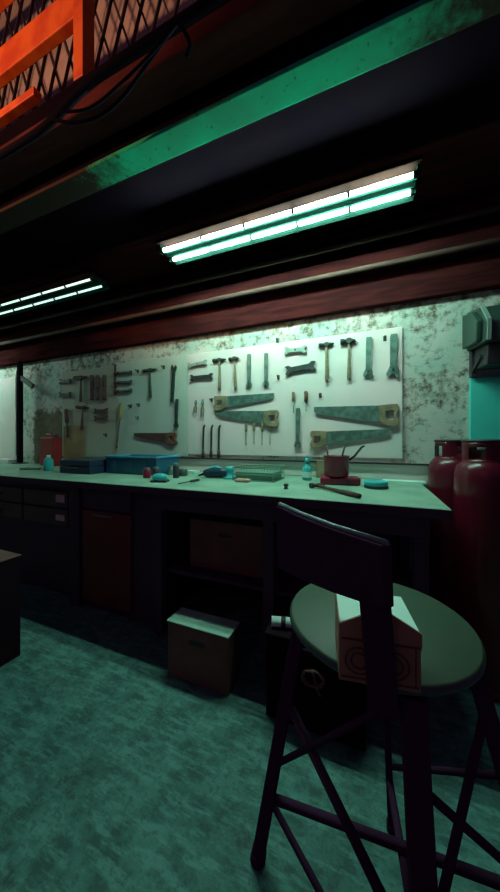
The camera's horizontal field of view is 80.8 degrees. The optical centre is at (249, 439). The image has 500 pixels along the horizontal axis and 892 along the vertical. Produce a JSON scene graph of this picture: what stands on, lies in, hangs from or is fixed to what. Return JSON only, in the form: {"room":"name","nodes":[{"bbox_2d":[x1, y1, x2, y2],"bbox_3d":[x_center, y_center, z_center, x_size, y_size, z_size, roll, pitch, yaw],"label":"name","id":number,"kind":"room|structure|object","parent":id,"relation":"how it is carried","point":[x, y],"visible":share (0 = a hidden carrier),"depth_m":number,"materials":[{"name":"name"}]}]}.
{"room":"workshop","nodes":[
{"label":"workshop","id":0,"kind":"room"},
{"bbox_2d":[0,0,195,130],"bbox_3d":[-2.352,-2.655,2.624,5.650,2.150,0.060,0,0,22],"label":"wall","id":1,"kind":"structure","parent":0,"point":[149,8],"depth_m":2.06,"materials":[{"name":"paint"}]},
{"bbox_2d":[0,582,499,891],"bbox_3d":[-1.270,1.250,0.199,9.500,0.100,5.400,0,0,22],"label":"floor","id":2,"kind":"structure","parent":0,"point":[119,772],"depth_m":1.06,"materials":[{"name":"concrete"}]},
{"bbox_2d":[0,550,20,666],"bbox_3d":[-1.562,0.920,1.617,0.508,0.560,0.268,0,0,22],"label":"cardboard box","id":3,"kind":"object","parent":2,"relation":"on","point":[9,561],"visible":1,"depth_m":1.60,"materials":[{"name":"brown cardboard"}]},
{"bbox_2d":[0,481,68,595],"bbox_3d":[-1.909,0.760,2.796,1.540,0.879,0.685,0,0,22],"label":"drawer unit","id":4,"kind":"object","parent":2,"relation":"on","point":[34,518],"visible":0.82,"depth_m":2.39,"materials":[{"name":"black metal"}]},
{"bbox_2d":[69,487,207,624],"bbox_3d":[-0.830,0.760,2.329,0.770,0.879,0.725,0,0,22],"label":"base cabinet","id":5,"kind":"object","parent":2,"relation":"on","point":[111,533],"visible":0.65,"depth_m":2.02,"materials":[{"name":"black"}]},
{"bbox_2d":[167,607,239,695],"bbox_3d":[-0.239,1.060,1.494,0.353,0.280,0.128,0,0,22],"label":"cardboard box","id":6,"kind":"object","parent":2,"relation":"on","point":[203,648],"visible":1,"depth_m":1.44,"materials":[{"name":"brown cardboard"}]},
{"bbox_2d":[151,494,429,717],"bbox_3d":[0.222,0.760,1.877,1.480,0.879,0.760,0,0,22],"label":"frame","id":7,"kind":"object","parent":2,"relation":"on","point":[398,530],"visible":0.29,"depth_m":1.61,"materials":[{"name":"black wood"}]},
{"bbox_2d":[0,463,451,520],"bbox_3d":[-1.885,0.275,2.774,6.200,0.095,0.904,0,0,22],"label":"countertop","id":8,"kind":"structure","parent":7,"relation":"on","point":[400,499],"depth_m":1.70,"materials":[{"name":"laminate"}]},
{"bbox_2d":[0,458,16,463],"bbox_3d":[-3.588,0.255,3.826,1.650,0.050,0.100,0,0,22],"label":"plank","id":9,"kind":"object","parent":8,"relation":"on","point":[2,460],"visible":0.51,"depth_m":3.50,"materials":[{"name":"white wood"}]},
{"bbox_2d":[11,361,34,463],"bbox_3d":[-2.646,-0.325,3.459,0.312,1.210,0.120,0,0,22],"label":"support post","id":10,"kind":"object","parent":8,"relation":"on","point":[20,379],"visible":0.99,"depth_m":3.48,"materials":[{"name":"black"}]},
{"bbox_2d":[20,467,42,469],"bbox_3d":[-2.049,0.268,2.795,0.180,0.018,0.133,0,0,-1],"label":"clamp","id":11,"kind":"object","parent":8,"relation":"on","point":[24,468],"visible":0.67,"depth_m":2.73,"materials":[{"name":"metal"}]},
{"bbox_2d":[43,455,52,470],"bbox_3d":[-1.860,0.209,2.713,0.076,0.141,0.076,0,0,22],"label":"plastic bottle","id":12,"kind":"object","parent":8,"relation":"on","point":[48,461],"visible":0.98,"depth_m":2.69,"materials":[{"name":"plastic"}]},
{"bbox_2d":[40,433,61,465],"bbox_3d":[-2.183,0.103,3.225,0.230,0.353,0.100,0,0,22],"label":"can","id":13,"kind":"object","parent":8,"relation":"on","point":[52,446],"visible":0.91,"depth_m":3.18,"materials":[{"name":"red metal"}]},
{"bbox_2d":[64,425,84,458],"bbox_3d":[-1.953,0.059,3.265,0.340,0.439,0.007,0,0,22],"label":"panel","id":14,"kind":"object","parent":8,"relation":"on","point":[74,445],"visible":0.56,"depth_m":3.26,"materials":[{"name":"brown wood"}]},
{"bbox_2d":[60,458,105,474],"bbox_3d":[-1.414,0.223,2.556,0.360,0.115,0.311,0,0,22],"label":"tool case","id":15,"kind":"object","parent":8,"relation":"on","point":[88,466],"visible":0.84,"depth_m":2.44,"materials":[{"name":"blue plastic"}]},
{"bbox_2d":[104,454,179,475],"bbox_3d":[-0.922,0.205,2.521,0.550,0.150,0.304,0,0,22],"label":"storage bin","id":16,"kind":"object","parent":8,"relation":"on","point":[122,463],"visible":0.94,"depth_m":2.40,"materials":[{"name":"blue plastic"}]},
{"bbox_2d":[143,467,150,477],"bbox_3d":[-0.762,0.242,2.174,0.056,0.076,0.056,0,0,22],"label":"jar","id":17,"kind":"object","parent":8,"relation":"on","point":[147,471],"visible":0.99,"depth_m":2.15,"materials":[{"name":"red ceramic"}]},
{"bbox_2d":[152,467,159,475],"bbox_3d":[-0.677,0.237,2.118,0.052,0.086,0.052,0,0,22],"label":"jar","id":18,"kind":"object","parent":8,"relation":"on","point":[155,470],"visible":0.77,"depth_m":2.10,"materials":[{"name":"grey glass"}]},
{"bbox_2d":[150,473,169,482],"bbox_3d":[-0.600,0.251,1.960,0.110,0.059,0.072,0,0,5],"label":"sponge","id":19,"kind":"object","parent":8,"relation":"on","point":[159,477],"visible":1,"depth_m":1.93,"materials":[{"name":"teal"}]},
{"bbox_2d":[167,466,172,474],"bbox_3d":[-0.637,0.244,2.372,0.060,0.071,0.060,0,0,22],"label":"tin","id":20,"kind":"object","parent":8,"relation":"on","point":[170,468],"visible":0.74,"depth_m":2.35,"materials":[{"name":"metal"}]},
{"bbox_2d":[173,463,178,477],"bbox_3d":[-0.547,0.225,2.172,0.044,0.111,0.044,0,0,22],"label":"spray can","id":21,"kind":"object","parent":8,"relation":"on","point":[175,465],"visible":1,"depth_m":2.16,"materials":[{"name":"black paint"}]},
{"bbox_2d":[179,468,187,475],"bbox_3d":[-0.525,0.252,2.304,0.070,0.056,0.070,0,0,22],"label":"tin","id":22,"kind":"object","parent":8,"relation":"on","point":[182,471],"visible":0.93,"depth_m":2.28,"materials":[{"name":"grey metal"}]},
{"bbox_2d":[178,479,199,483],"bbox_3d":[-0.398,0.271,1.919,0.018,0.017,0.204,0,0,29],"label":"screwdriver","id":23,"kind":"object","parent":8,"relation":"on","point":[193,480],"visible":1,"depth_m":1.94,"materials":[{"name":"metal"}]},
{"bbox_2d":[188,470,199,473],"bbox_3d":[-0.488,0.269,2.504,0.090,0.022,0.080,0,0,22],"label":"paper pad","id":24,"kind":"object","parent":8,"relation":"on","point":[189,471],"visible":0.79,"depth_m":2.48,"materials":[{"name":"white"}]},
{"bbox_2d":[198,465,234,478],"bbox_3d":[-0.256,0.233,2.197,0.353,0.093,0.134,0,0,32],"label":"power tool","id":25,"kind":"object","parent":8,"relation":"on","point":[227,472],"visible":0.95,"depth_m":2.14,"materials":[{"name":"blue plastic"}]},
{"bbox_2d":[235,478,250,482],"bbox_3d":[-0.047,0.269,1.960,0.100,0.022,0.060,0,0,22],"label":"sponge","id":26,"kind":"object","parent":8,"relation":"on","point":[244,480],"visible":1,"depth_m":1.94,"materials":[{"name":"beige"}]},
{"bbox_2d":[232,464,283,482],"bbox_3d":[0.064,0.233,2.093,0.304,0.093,0.247,0,0,22],"label":"wire basket","id":27,"kind":"object","parent":8,"relation":"on","point":[255,474],"visible":0.96,"depth_m":2.01,"materials":[{"name":"green"}]},
{"bbox_2d":[302,457,312,480],"bbox_3d":[0.399,0.201,2.058,0.067,0.159,0.067,0,0,-25],"label":"spray bottle","id":28,"kind":"object","parent":8,"relation":"on","point":[306,470],"visible":1,"depth_m":2.04,"materials":[{"name":"plastic"}]},
{"bbox_2d":[316,460,323,477],"bbox_3d":[0.534,0.215,2.200,0.065,0.130,0.070,0,0,22],"label":"carton","id":29,"kind":"object","parent":8,"relation":"on","point":[319,463],"visible":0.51,"depth_m":2.17,"materials":[{"name":"beige cardboard"}]},
{"bbox_2d":[309,483,361,497],"bbox_3d":[0.458,0.264,1.565,0.100,0.032,0.362,0,0,-22],"label":"hammer","id":30,"kind":"object","parent":8,"relation":"on","point":[311,485],"visible":1,"depth_m":1.53,"materials":[{"name":"brown wood"}]},
{"bbox_2d":[323,445,364,476],"bbox_3d":[0.592,0.129,1.865,0.250,0.197,0.166,0,0,14],"label":"saucepan","id":31,"kind":"object","parent":8,"relation":"on","point":[334,465],"visible":0.98,"depth_m":1.81,"materials":[{"name":"red metal"}]},
{"bbox_2d":[364,479,388,489],"bbox_3d":[0.735,0.258,1.715,0.136,0.044,0.136,0,0,22],"label":"dish","id":32,"kind":"object","parent":8,"relation":"on","point":[368,483],"visible":1,"depth_m":1.67,"materials":[{"name":"blue plastic"}]},
{"bbox_2d":[383,479,426,483],"bbox_3d":[1.015,0.274,1.940,0.250,0.012,0.080,0,0,22],"label":"paper stack","id":33,"kind":"object","parent":8,"relation":"on","point":[388,480],"visible":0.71,"depth_m":1.91,"materials":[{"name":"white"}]},
{"bbox_2d":[190,514,277,578],"bbox_3d":[-0.091,0.662,1.983,0.500,0.304,0.362,0,0,22],"label":"cardboard box","id":34,"kind":"object","parent":7,"relation":"on","point":[221,543],"visible":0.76,"depth_m":1.82,"materials":[{"name":"brown cardboard"}]},
{"bbox_2d":[167,550,411,597],"bbox_3d":[0.222,0.828,1.877,1.480,0.025,0.580,0,0,22],"label":"shelf","id":35,"kind":"object","parent":7,"relation":"attached to","point":[288,585],"depth_m":1.76,"materials":[{"name":"black wood"}]},
{"bbox_2d":[264,603,365,751],"bbox_3d":[0.295,1.018,1.299,0.415,0.364,0.283,0,0,22],"label":"safe","id":36,"kind":"object","parent":2,"relation":"on","point":[340,702],"depth_m":1.20,"materials":[{"name":"black metal"}]},
{"bbox_2d":[271,616,291,627],"bbox_3d":[0.147,0.813,1.313,0.100,0.044,0.045,0,0,8],"label":"roll","id":37,"kind":"object","parent":36,"relation":"on","point":[277,621],"visible":0.83,"depth_m":1.30,"materials":[{"name":"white paper"}]},
{"bbox_2d":[250,502,499,891],"bbox_3d":[0.360,0.684,0.748,0.597,1.044,0.482,0,0,-23],"label":"bar stool","id":38,"kind":"object","parent":2,"relation":"on","point":[334,558],"visible":0.94,"depth_m":0.63,"materials":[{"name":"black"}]},
{"bbox_2d":[335,593,421,692],"bbox_3d":[0.248,0.376,0.592,0.140,0.146,0.131,0,0,13],"label":"cardboard box","id":39,"kind":"object","parent":38,"relation":"on","point":[348,627],"visible":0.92,"depth_m":0.54,"materials":[{"name":"brown cardboard"}]},
{"bbox_2d":[428,439,461,609],"bbox_3d":[1.198,0.599,1.734,0.256,1.203,0.256,0,0,-6],"label":"gas cylinder","id":40,"kind":"object","parent":2,"relation":"on","point":[441,468],"visible":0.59,"depth_m":1.67,"materials":[{"name":"red paint"}]},
{"bbox_2d":[453,439,499,701],"bbox_3d":[1.163,0.599,1.457,0.256,1.203,0.256,0,0,-41],"label":"gas cylinder","id":41,"kind":"object","parent":2,"relation":"on","point":[476,480],"visible":0.91,"depth_m":1.37,"materials":[{"name":"red metal"}]},
{"bbox_2d":[0,13,499,285],"bbox_3d":[-0.651,-1.540,1.701,9.500,0.080,0.790,0,0,22],"label":"ceiling","id":42,"kind":"structure","parent":0,"point":[448,86],"depth_m":1.52,"materials":[{"name":"green paint"}]},
{"bbox_2d":[0,0,93,129],"bbox_3d":[-2.259,-2.205,1.937,3.346,1.249,0.060,0,0,22],"label":"guard rail","id":43,"kind":"object","parent":42,"relation":"on","point":[63,19],"visible":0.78,"depth_m":1.40,"materials":[{"name":"orange metal"}]},
{"bbox_2d":[0,261,109,317],"bbox_3d":[-1.917,-1.378,2.671,1.560,0.242,0.198,0,0,22],"label":"fluorescent light","id":44,"kind":"object","parent":42,"relation":"hanging from","point":[86,282],"visible":1,"depth_m":2.56,"materials":[{"name":"white metal"}]},
{"bbox_2d":[0,0,196,126],"bbox_3d":[-1.688,-2.350,1.907,5.732,1.541,0.060,0,0,22],"label":"lattice screen","id":45,"kind":"object","parent":42,"relation":"on","point":[33,2],"visible":0.02,"depth_m":1.65,"materials":[{"name":"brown metal"}]},
{"bbox_2d":[0,0,230,146],"bbox_3d":[-0.806,-1.540,1.324,9.500,0.079,0.024,0,0,22],"label":"trim","id":46,"kind":"structure","parent":42,"relation":"attached to","point":[45,109],"depth_m":1.37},
{"bbox_2d":[0,0,364,193],"bbox_3d":[-0.788,-1.464,1.369,9.500,0.069,0.130,0,0,22],"label":"trim","id":47,"kind":"structure","parent":42,"relation":"attached to","point":[238,32],"depth_m":1.14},
{"bbox_2d":[0,0,226,161],"bbox_3d":[-0.698,-1.367,1.180,1.343,0.116,0.032,0,0,22],"label":"cable","id":48,"kind":"object","parent":47,"relation":"hanging from","point":[202,8],"visible":0.92,"depth_m":1.10,"materials":[{"name":"black plastic"}]},
{"bbox_2d":[51,20,177,124],"bbox_3d":[-0.518,-1.280,1.073,0.620,0.171,0.012,0,0,22],"label":"cable","id":49,"kind":"object","parent":47,"relation":"hanging from","point":[123,96],"visible":0.91,"depth_m":1.05,"materials":[{"name":"black plastic"}]},
{"bbox_2d":[59,22,176,113],"bbox_3d":[-0.487,-1.271,1.039,0.548,0.114,0.010,0,0,22],"label":"cable","id":50,"kind":"object","parent":47,"relation":"hanging from","point":[171,29],"visible":1,"depth_m":1.01,"materials":[{"name":"black plastic"}]},
{"bbox_2d":[176,19,191,59],"bbox_3d":[-0.210,-1.277,0.936,0.057,0.137,0.012,0,0,22],"label":"cable","id":51,"kind":"object","parent":47,"relation":"hanging from","point":[187,54],"visible":1,"depth_m":0.93,"materials":[{"name":"black plastic"}]},
{"bbox_2d":[0,0,419,208],"bbox_3d":[-0.732,-1.438,1.505,9.500,0.114,0.085,0,0,22],"label":"trim","id":52,"kind":"structure","parent":42,"relation":"attached to","point":[366,13],"depth_m":1.20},
{"bbox_2d":[0,0,499,233],"bbox_3d":[-0.732,-1.370,1.505,9.500,0.020,0.115,0,0,22],"label":"ceiling beam","id":53,"kind":"structure","parent":52,"relation":"attached to","point":[422,23],"depth_m":1.15,"materials":[{"name":"green paint"}]},
{"bbox_2d":[156,154,422,264],"bbox_3d":[0.129,-1.393,1.795,1.590,0.212,0.198,0,0,22],"label":"fluorescent light","id":54,"kind":"object","parent":42,"relation":"hanging from","point":[393,184],"visible":1,"depth_m":1.70,"materials":[{"name":"white glass"}]},
{"bbox_2d":[0,289,499,571],"bbox_3d":[-0.256,-0.250,2.658,9.500,2.900,0.120,0,0,22],"label":"wall","id":55,"kind":"structure","parent":0,"point":[435,365],"depth_m":2.05,"materials":[{"name":"paint"}]},
{"bbox_2d":[0,377,16,458],"bbox_3d":[-3.617,-0.270,3.966,1.490,1.040,0.021,0,0,22],"label":"board","id":56,"kind":"object","parent":55,"relation":"attached to","point":[7,385],"visible":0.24,"depth_m":3.73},
{"bbox_2d":[62,364,116,456],"bbox_3d":[-1.753,-0.301,3.195,0.823,0.962,0.026,0,0,22],"label":"board","id":57,"kind":"object","parent":55,"relation":"attached to","point":[97,444],"depth_m":3.15,"materials":[{"name":"white wood"}]},
{"bbox_2d":[58,378,70,383],"bbox_3d":[-2.081,-0.660,3.305,0.198,0.068,0.022,0,0,22],"label":"wrench","id":58,"kind":"object","parent":57,"relation":"attached to","point":[61,381],"visible":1,"depth_m":3.29,"materials":[{"name":"metal"}]},
{"bbox_2d":[59,392,71,397],"bbox_3d":[-2.081,-0.509,3.305,0.195,0.061,0.022,2,1,22],"label":"wrench","id":59,"kind":"object","parent":57,"relation":"attached to","point":[68,394],"visible":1,"depth_m":3.29,"materials":[{"name":"metal"}]},
{"bbox_2d":[64,409,68,436],"bbox_3d":[-2.054,-0.191,3.294,0.056,0.316,0.040,0,0,22],"label":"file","id":60,"kind":"object","parent":57,"relation":"hanging from","point":[65,410],"visible":1,"depth_m":3.28,"materials":[{"name":"metal"}]},
{"bbox_2d":[73,375,87,401],"bbox_3d":[-1.847,-0.560,3.209,0.202,0.290,0.043,2,1,22],"label":"hammer","id":61,"kind":"object","parent":57,"relation":"attached to","point":[80,377],"visible":1,"depth_m":3.20,"materials":[{"name":"grey metal"}]},
{"bbox_2d":[75,405,89,429],"bbox_3d":[-1.816,-0.245,3.196,0.201,0.274,0.038,0,0,22],"label":"hammer","id":62,"kind":"object","parent":57,"relation":"attached to","point":[76,406],"visible":1,"depth_m":3.19,"materials":[{"name":"brown wood"}]},
{"bbox_2d":[89,375,93,399],"bbox_3d":[-1.697,-0.562,3.147,0.042,0.268,0.042,0,0,45],"label":"rasp","id":63,"kind":"object","parent":57,"relation":"hanging from","point":[91,376],"visible":1,"depth_m":3.13,"materials":[{"name":"metal"}]},
{"bbox_2d":[95,375,99,399],"bbox_3d":[-1.615,-0.556,3.113,0.042,0.265,0.042,0,0,45],"label":"rasp","id":64,"kind":"object","parent":57,"relation":"hanging from","point":[97,376],"visible":1,"depth_m":3.10,"materials":[{"name":"brown metal"}]},
{"bbox_2d":[94,408,107,413],"bbox_3d":[-1.569,-0.308,3.095,0.200,0.055,0.022,1,0,22],"label":"wrench","id":65,"kind":"object","parent":57,"relation":"attached to","point":[95,409],"visible":1,"depth_m":3.08,"materials":[{"name":"metal"}]},
{"bbox_2d":[94,415,107,420],"bbox_3d":[-1.569,-0.229,3.095,0.200,0.055,0.022,0,0,22],"label":"wrench","id":66,"kind":"object","parent":57,"relation":"attached to","point":[106,416],"visible":1,"depth_m":3.08,"materials":[{"name":"metal"}]},
{"bbox_2d":[102,375,106,399],"bbox_3d":[-1.522,-0.549,3.075,0.042,0.262,0.042,0,0,45],"label":"rasp","id":67,"kind":"object","parent":57,"relation":"hanging from","point":[104,376],"visible":1,"depth_m":3.06,"materials":[{"name":"brown metal"}]},
{"bbox_2d":[113,380,131,384],"bbox_3d":[-1.294,-0.583,2.981,0.227,0.045,0.045,2,1,22],"label":"rasp","id":68,"kind":"object","parent":57,"relation":"attached to","point":[129,381],"visible":1,"depth_m":2.96,"materials":[{"name":"metal"}]},
{"bbox_2d":[113,370,131,374],"bbox_3d":[-1.293,-0.676,2.983,0.228,0.048,0.045,0,0,23],"label":"rasp","id":69,"kind":"object","parent":57,"relation":"attached to","point":[130,371],"visible":1,"depth_m":2.96,"materials":[{"name":"metal"}]},
{"bbox_2d":[113,388,131,392],"bbox_3d":[-1.294,-0.497,2.981,0.227,0.045,0.045,1,0,22],"label":"rasp","id":70,"kind":"object","parent":57,"relation":"attached to","point":[130,389],"visible":1,"depth_m":2.96,"materials":[{"name":"metal"}]},
{"bbox_2d":[117,354,187,455],"bbox_3d":[-0.969,-0.320,2.874,0.858,0.940,0.021,0,0,22],"label":"board","id":71,"kind":"object","parent":55,"relation":"attached to","point":[156,414],"visible":0.96,"depth_m":2.85,"materials":[{"name":"white wood"}]},
{"bbox_2d":[116,403,122,447],"bbox_3d":[-1.333,-0.147,2.997,0.091,0.461,0.040,0,0,22],"label":"file","id":72,"kind":"object","parent":71,"relation":"hanging from","point":[120,404],"visible":1,"depth_m":2.98,"materials":[{"name":"grey metal"}]},
{"bbox_2d":[142,368,156,397],"bbox_3d":[-0.966,-0.551,2.846,0.171,0.288,0.032,-1,-1,22],"label":"hammer","id":73,"kind":"object","parent":71,"relation":"attached to","point":[149,370],"visible":1,"depth_m":2.84,"materials":[{"name":"metal"}]},
{"bbox_2d":[134,432,177,444],"bbox_3d":[-0.914,-0.017,2.824,0.519,0.116,0.024,1,0,22],"label":"saw","id":74,"kind":"object","parent":71,"relation":"attached to","point":[163,437],"visible":1,"depth_m":2.79,"materials":[{"name":"brown metal"}]},
{"bbox_2d":[170,365,176,401],"bbox_3d":[-0.713,-0.527,2.741,0.069,0.345,0.022,0,0,22],"label":"wrench","id":75,"kind":"object","parent":71,"relation":"attached to","point":[173,369],"visible":1,"depth_m":2.74,"materials":[{"name":"metal"}]},
{"bbox_2d":[173,399,178,427],"bbox_3d":[-0.688,-0.246,2.731,0.053,0.269,0.022,0,0,22],"label":"wrench","id":76,"kind":"object","parent":71,"relation":"attached to","point":[176,424],"visible":1,"depth_m":2.72,"materials":[{"name":"metal"}]},
{"bbox_2d":[0,120,499,357],"bbox_3d":[-0.367,-1.270,2.390,9.500,0.620,0.700,0,0,22],"label":"ceiling","id":77,"kind":"structure","parent":55,"relation":"attached to","point":[464,166],"depth_m":2.15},
{"bbox_2d":[0,270,499,366],"bbox_3d":[-0.291,-0.993,2.574,9.500,0.095,0.058,0,0,22],"label":"trim","id":78,"kind":"structure","parent":55,"relation":"attached to","point":[489,280],"depth_m":2.29,"materials":[{"name":"brown wood"}]},
{"bbox_2d":[0,224,499,346],"bbox_3d":[-0.315,-1.230,2.515,9.500,0.100,0.070,0,0,22],"label":"trim","id":79,"kind":"structure","parent":55,"relation":"attached to","point":[490,232],"depth_m":2.23,"materials":[{"name":"brown wood"}]},
{"bbox_2d":[188,327,401,458],"bbox_3d":[0.246,-0.328,2.374,1.755,0.915,0.021,0,0,22],"label":"board","id":80,"kind":"object","parent":55,"relation":"attached to","point":[379,389],"visible":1,"depth_m":2.29,"materials":[{"name":"white wood"}]},
{"bbox_2d":[188,360,206,367],"bbox_3d":[-0.473,-0.683,2.643,0.201,0.062,0.022,0,0,22],"label":"wrench","id":81,"kind":"object","parent":80,"relation":"attached to","point":[204,361],"visible":1,"depth_m":2.63,"materials":[{"name":"metal"}]},
{"bbox_2d":[190,373,212,380],"bbox_3d":[-0.435,-0.563,2.627,0.237,0.055,0.022,0,0,22],"label":"wrench","id":82,"kind":"object","parent":80,"relation":"attached to","point":[209,376],"visible":1,"depth_m":2.62,"materials":[{"name":"metal"}]},
{"bbox_2d":[200,399,203,416],"bbox_3d":[-0.424,-0.285,2.622,0.040,0.162,0.014,0,0,22],"label":"pliers","id":83,"kind":"object","parent":80,"relation":"hanging from","point":[202,402],"visible":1,"depth_m":2.62,"materials":[{"name":"metal"}]},
{"bbox_2d":[201,425,204,457],"bbox_3d":[-0.414,0.011,2.618,0.034,0.298,0.030,1,0,22],"label":"bar","id":84,"kind":"object","parent":80,"relation":"hanging from","point":[203,451],"visible":0.99,"depth_m":2.61,"materials":[{"name":"metal"}]},
{"bbox_2d":[209,425,213,457],"bbox_3d":[-0.339,0.011,2.587,0.034,0.294,0.030,1,0,22],"label":"bar","id":85,"kind":"object","parent":80,"relation":"hanging from","point":[211,451],"visible":0.99,"depth_m":2.58,"materials":[{"name":"metal"}]},
{"bbox_2d":[212,358,225,389],"bbox_3d":[-0.265,-0.574,2.557,0.128,0.278,0.032,0,0,22],"label":"hammer","id":86,"kind":"object","parent":80,"relation":"attached to","point":[219,360],"visible":1,"depth_m":2.55,"materials":[{"name":"metal"}]},
{"bbox_2d":[217,425,220,457],"bbox_3d":[-0.270,0.011,2.559,0.034,0.291,0.030,1,0,22],"label":"bar","id":87,"kind":"object","parent":80,"relation":"hanging from","point":[218,450],"visible":0.99,"depth_m":2.55,"materials":[{"name":"metal"}]},
{"bbox_2d":[228,356,240,388],"bbox_3d":[-0.130,-0.572,2.501,0.109,0.278,0.032,0,0,22],"label":"hammer","id":88,"kind":"object","parent":80,"relation":"attached to","point":[234,358],"visible":1,"depth_m":2.49,"materials":[{"name":"metal"}]},
{"bbox_2d":[213,393,273,410],"bbox_3d":[-0.063,-0.321,2.474,0.554,0.129,0.024,0,0,22],"label":"saw","id":89,"kind":"object","parent":80,"relation":"attached to","point":[226,401],"visible":1,"depth_m":2.49,"materials":[{"name":"metal"}]},
{"bbox_2d":[217,410,278,426],"bbox_3d":[-0.028,-0.179,2.459,0.564,0.148,0.024,0,0,22],"label":"saw","id":90,"kind":"object","parent":80,"relation":"attached to","point":[264,417],"visible":1,"depth_m":2.43,"materials":[{"name":"metal"}]},
{"bbox_2d":[246,354,251,387],"bbox_3d":[-0.010,-0.576,2.452,0.050,0.283,0.022,0,0,22],"label":"wrench","id":91,"kind":"object","parent":80,"relation":"attached to","point":[249,383],"visible":1,"depth_m":2.44,"materials":[{"name":"metal"}]},
{"bbox_2d":[263,353,268,386],"bbox_3d":[0.129,-0.570,2.394,0.050,0.276,0.022,0,0,22],"label":"wrench","id":92,"kind":"object","parent":80,"relation":"attached to","point":[265,382],"visible":1,"depth_m":2.39,"materials":[{"name":"metal"}]},
{"bbox_2d":[292,392,294,412],"bbox_3d":[0.341,-0.294,2.307,0.027,0.165,0.028,0,0,22],"label":"screwdriver","id":93,"kind":"object","parent":80,"relation":"attached to","point":[293,393],"visible":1,"depth_m":2.30,"materials":[{"name":"brown wood"}]},
{"bbox_2d":[284,345,306,354],"bbox_3d":[0.355,-0.704,2.301,0.181,0.061,0.022,2,1,22],"label":"wrench","id":94,"kind":"object","parent":80,"relation":"attached to","point":[297,349],"visible":1,"depth_m":2.29,"materials":[{"name":"metal"}]},
{"bbox_2d":[294,408,300,447],"bbox_3d":[0.371,-0.094,2.295,0.055,0.311,0.022,1,0,22],"label":"wrench","id":95,"kind":"object","parent":80,"relation":"attached to","point":[297,442],"visible":1,"depth_m":2.29,"materials":[{"name":"metal"}]},
{"bbox_2d":[285,361,315,374],"bbox_3d":[0.390,-0.560,2.287,0.248,0.092,0.022,0,0,22],"label":"wrench","id":96,"kind":"object","parent":80,"relation":"attached to","point":[290,370],"visible":1,"depth_m":2.28,"materials":[{"name":"metal"}]},
{"bbox_2d":[304,391,307,410],"bbox_3d":[0.432,-0.301,2.269,0.030,0.154,0.032,0,0,22],"label":"screwdriver","id":97,"kind":"object","parent":80,"relation":"attached to","point":[305,392],"visible":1,"depth_m":2.26,"materials":[{"name":"brown wood"}]},
{"bbox_2d":[319,342,333,381],"bbox_3d":[0.577,-0.586,2.210,0.111,0.299,0.032,-1,0,22],"label":"hammer","id":98,"kind":"object","parent":80,"relation":"attached to","point":[326,344],"visible":1,"depth_m":2.20,"materials":[{"name":"metal"}]},
{"bbox_2d":[340,338,357,379],"bbox_3d":[0.726,-0.593,2.148,0.124,0.308,0.043,0,0,22],"label":"hammer","id":99,"kind":"object","parent":80,"relation":"attached to","point":[348,341],"visible":1,"depth_m":2.14,"materials":[{"name":"metal"}]},
{"bbox_2d":[310,429,389,447],"bbox_3d":[0.717,-0.012,2.152,0.560,0.130,0.024,-2,-1,22],"label":"saw","id":100,"kind":"object","parent":80,"relation":"attached to","point":[325,437],"visible":1,"depth_m":2.17,"materials":[{"name":"metal"}]},
{"bbox_2d":[314,404,398,425],"bbox_3d":[0.758,-0.178,2.135,0.585,0.154,0.024,1,0,22],"label":"saw","id":101,"kind":"object","parent":80,"relation":"attached to","point":[379,413],"visible":1,"depth_m":2.10,"materials":[{"name":"metal"}]},
{"bbox_2d":[363,337,372,377],"bbox_3d":[0.844,-0.589,2.100,0.066,0.291,0.022,1,1,22],"label":"wrench","id":102,"kind":"object","parent":80,"relation":"attached to","point":[368,371],"visible":1,"depth_m":2.09,"materials":[{"name":"metal"}]},
{"bbox_2d":[386,333,398,377],"bbox_3d":[0.993,-0.583,2.039,0.082,0.304,0.022,1,0,22],"label":"wrench","id":103,"kind":"object","parent":80,"relation":"attached to","point":[393,368],"visible":1,"depth_m":2.03,"materials":[{"name":"metal"}]},
{"bbox_2d":[178,459,428,480],"bbox_3d":[0.035,0.223,2.446,2.800,0.105,0.049,0,0,22],"label":"trim","id":104,"kind":"structure","parent":55,"relation":"attached to","point":[371,471],"depth_m":2.15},
{"bbox_2d":[178,457,428,465],"bbox_3d":[0.036,0.164,2.424,2.620,0.012,0.030,0,0,22],"label":"trim","id":105,"kind":"structure","parent":55,"relation":"attached to","point":[384,463],"depth_m":2.28,"materials":[{"name":"black paint"}]},
{"bbox_2d":[462,305,499,377],"bbox_3d":[1.698,-0.656,1.587,0.850,0.512,0.357,0,0,22],"label":"extractor hood","id":106,"kind":"object","parent":55,"relation":"attached to","point":[480,326],"visible":1,"depth_m":1.65,"materials":[{"name":"grey metal"}]},
{"bbox_2d":[469,376,499,438],"bbox_3d":[1.881,0.403,1.696,1.015,1.595,0.029,0,0,22],"label":"panel","id":107,"kind":"object","parent":55,"relation":"attached to","point":[484,392],"visible":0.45,"depth_m":1.85,"materials":[{"name":"teal metal"}]},
{"bbox_3d":[-5.704,-0.250,2.037,0.100,2.900,5.420,0,0,22],"label":"wall","id":108,"kind":"structure","parent":0,"visible":0},
{"bbox_2d":[0,192,499,330],"bbox_3d":[-0.315,-1.425,2.515,9.500,0.090,0.070,0,0,22],"label":"trim","id":109,"kind":"structure","parent":108,"relation":"attached to","point":[490,200],"depth_m":2.22,"materials":[{"name":"brown wood"}]},
{"bbox_2d":[0,205,499,329],"bbox_3d":[-0.336,-1.360,2.464,9.500,0.032,0.034,0,0,22],"label":"trim","id":110,"kind":"structure","parent":108,"relation":"attached to","point":[484,211],"depth_m":2.18,"materials":[{"name":"brown wood"}]},
{"bbox_2d":[0,237,499,344],"bbox_3d":[-0.336,-1.170,2.464,9.500,0.032,0.034,0,0,22],"label":"trim","id":111,"kind":"structure","parent":108,"relation":"attached to","point":[493,241],"depth_m":2.18,"materials":[{"name":"brown wood"}]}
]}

